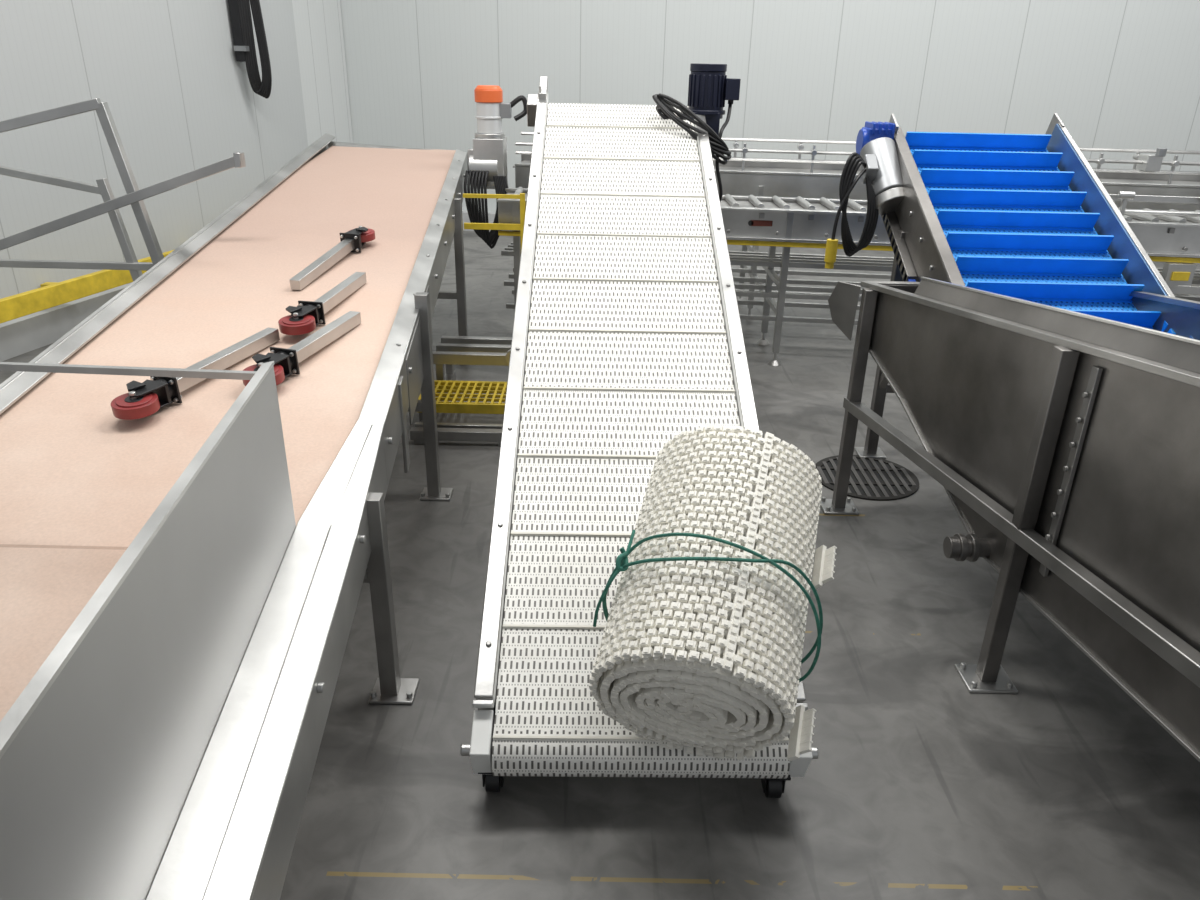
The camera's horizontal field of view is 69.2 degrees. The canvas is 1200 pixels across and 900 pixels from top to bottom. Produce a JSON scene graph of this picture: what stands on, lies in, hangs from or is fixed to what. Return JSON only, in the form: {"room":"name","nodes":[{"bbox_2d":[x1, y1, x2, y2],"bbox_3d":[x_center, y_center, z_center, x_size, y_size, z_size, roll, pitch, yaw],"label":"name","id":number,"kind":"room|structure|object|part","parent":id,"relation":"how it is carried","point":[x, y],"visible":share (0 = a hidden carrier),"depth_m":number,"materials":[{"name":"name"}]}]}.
{"room":"factory floor","nodes":[
{"label":"factory floor","id":0,"kind":"room"},
{"bbox_2d":[0,0,307,298],"bbox_3d":[-4.215,-2.300,2.876,0.250,5.200,11.263,6,25,11],"label":"wall","id":1,"kind":"structure","parent":0,"point":[170,78],"depth_m":6.29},
{"bbox_2d":[0,282,131,361],"bbox_3d":[-4.085,-0.012,3.891,0.100,0.200,11.110,6,25,11],"label":"baseboard","id":2,"kind":"structure","parent":1,"relation":"attached to","point":[30,332],"depth_m":5.65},
{"bbox_2d":[0,250,173,323],"bbox_3d":[-3.427,-1.213,6.029,0.256,0.125,5.427,6,25,11],"label":"guard rail","id":3,"kind":"object","parent":1,"relation":"attached to","point":[50,294],"visible":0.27,"depth_m":5.54,"materials":[{"name":"metal"}]},
{"bbox_2d":[228,0,271,98],"bbox_3d":[-2.932,-3.706,7.190,0.261,1.491,0.200,1,24,0],"label":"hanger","id":4,"kind":"object","parent":1,"relation":"attached to","point":[239,10],"visible":1,"depth_m":7.30,"materials":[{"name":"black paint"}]},
{"bbox_2d":[292,0,352,145],"bbox_3d":[-2.924,-4.740,8.416,0.200,5.200,1.167,6,25,11],"label":"wall","id":5,"kind":"structure","parent":0,"point":[318,23],"depth_m":8.87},
{"bbox_2d":[0,231,1199,899],"bbox_3d":[1.008,-0.368,5.300,16.000,0.100,16.000,1,24,0],"label":"floor","id":6,"kind":"structure","parent":0,"point":[920,785],"depth_m":2.41,"materials":[{"name":"concrete"}]},
{"bbox_2d":[0,98,245,280],"bbox_3d":[-2.528,-0.900,4.272,1.723,1.540,0.340,1,24,0],"label":"frame","id":7,"kind":"object","parent":6,"relation":"on","point":[134,196],"visible":0.69,"depth_m":4.10,"materials":[{"name":"metal"}]},
{"bbox_2d":[0,85,526,899],"bbox_3d":[-1.133,-0.435,3.260,1.536,1.600,7.548,0,24,-3],"label":"conveyor","id":8,"kind":"object","parent":6,"relation":"on","point":[181,584],"depth_m":2.06,"materials":[{"name":"beige plastic"}]},
{"bbox_3d":[-1.313,-0.262,2.868,0.128,0.101,0.726,7,25,14],"label":"castor leg","id":9,"kind":"part","parent":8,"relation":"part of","materials":[{"name":"silver metal"}]},
{"bbox_3d":[-1.000,-0.352,3.035,0.128,0.096,0.671,9,25,16],"label":"castor leg","id":10,"kind":"part","parent":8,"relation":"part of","materials":[{"name":"silver metal"}]},
{"bbox_3d":[-1.052,-0.579,3.429,0.129,0.098,0.679,6,24,10],"label":"castor leg","id":11,"kind":"part","parent":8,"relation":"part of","materials":[{"name":"silver metal"}]},
{"bbox_3d":[-1.221,-0.884,3.931,0.129,0.156,0.736,7,25,12],"label":"castor leg","id":12,"kind":"part","parent":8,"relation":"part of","materials":[{"name":"silver metal"}]},
{"bbox_3d":[-0.729,-2.071,5.784,0.285,0.650,0.260,1,24,0],"label":"gear motor","id":13,"kind":"part","parent":8,"relation":"part of","materials":[{"name":"silver metal"}]},
{"bbox_2d":[410,336,511,445],"bbox_3d":[-0.672,-0.366,4.712,0.535,0.310,1.005,1,24,0],"label":"step","id":14,"kind":"structure","parent":6,"relation":"on","point":[452,350],"depth_m":4.63,"materials":[{"name":"paint"}]},
{"bbox_2d":[460,63,818,797],"bbox_3d":[0.159,-0.560,3.410,1.129,1.755,3.396,1,24,0],"label":"conveyor","id":15,"kind":"object","parent":6,"relation":"on","point":[627,335],"visible":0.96,"depth_m":3.03,"materials":[{"name":"plastic"}]},
{"bbox_2d":[589,425,836,760],"bbox_3d":[0.306,0.340,2.219,0.555,0.662,0.802,8,25,15],"label":"belt","id":16,"kind":"object","parent":15,"relation":"on","point":[701,645],"visible":1,"depth_m":2.04,"materials":[{"name":"white plastic"}]},
{"bbox_3d":[0.570,-1.761,4.443,0.255,0.385,0.200,1,24,0],"label":"drive motor","id":17,"kind":"part","parent":15,"relation":"part of","materials":[{"name":"black paint"}]},
{"bbox_2d":[463,132,1199,365],"bbox_3d":[2.827,-1.364,5.900,7.190,1.300,1.771,3,24,5],"label":"conveyor","id":18,"kind":"object","parent":6,"relation":"on","point":[765,201],"visible":0.44,"depth_m":5.61,"materials":[{"name":"silver metal"}]},
{"bbox_2d":[815,455,918,500],"bbox_3d":[1.242,0.133,4.076,0.480,0.029,0.480,1,24,0],"label":"floor drain grate","id":19,"kind":"object","parent":6,"relation":"on","point":[874,479],"visible":0.85,"depth_m":4.05,"materials":[{"name":"black metal"}]},
{"bbox_2d":[824,113,1193,458],"bbox_3d":[1.623,-0.553,3.686,1.201,1.574,1.856,1,24,0],"label":"conveyor","id":20,"kind":"object","parent":6,"relation":"on","point":[1028,217],"visible":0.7,"depth_m":3.74,"materials":[{"name":"blue plastic"}]},
{"bbox_3d":[1.150,-1.083,3.954,0.217,0.506,0.114,-11,27,-25],"label":"power cord","id":21,"kind":"part","parent":20,"relation":"part of","materials":[{"name":"black rubber"}]},
{"bbox_3d":[1.310,-1.298,4.019,0.214,0.389,0.409,1,24,0],"label":"gear motor","id":22,"kind":"part","parent":20,"relation":"part of","materials":[{"name":"silver metal"}]},
{"bbox_3d":[1.727,-0.797,3.615,0.880,0.305,1.855,1,49,0],"label":"frame","id":23,"kind":"part","parent":20,"relation":"part of","materials":[{"name":"silver metal"}]},
{"bbox_2d":[820,277,1199,761],"bbox_3d":[1.759,0.189,2.287,1.200,1.361,3.252,-3,24,-8],"label":"hopper","id":24,"kind":"object","parent":6,"relation":"on","point":[1064,444],"visible":0.96,"depth_m":2.38,"materials":[{"name":"metal"}]},
{"bbox_2d":[340,0,1199,211],"bbox_3d":[2.785,-4.600,8.370,11.143,5.200,0.201,4,24,7],"label":"wall","id":25,"kind":"structure","parent":0,"point":[1118,74],"depth_m":8.71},
{"bbox_2d":[462,211,1199,263],"bbox_3d":[2.848,-2.245,9.232,10.689,0.200,0.100,4,24,7],"label":"baseboard","id":26,"kind":"structure","parent":25,"relation":"attached to","point":[491,215],"depth_m":9.67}
]}

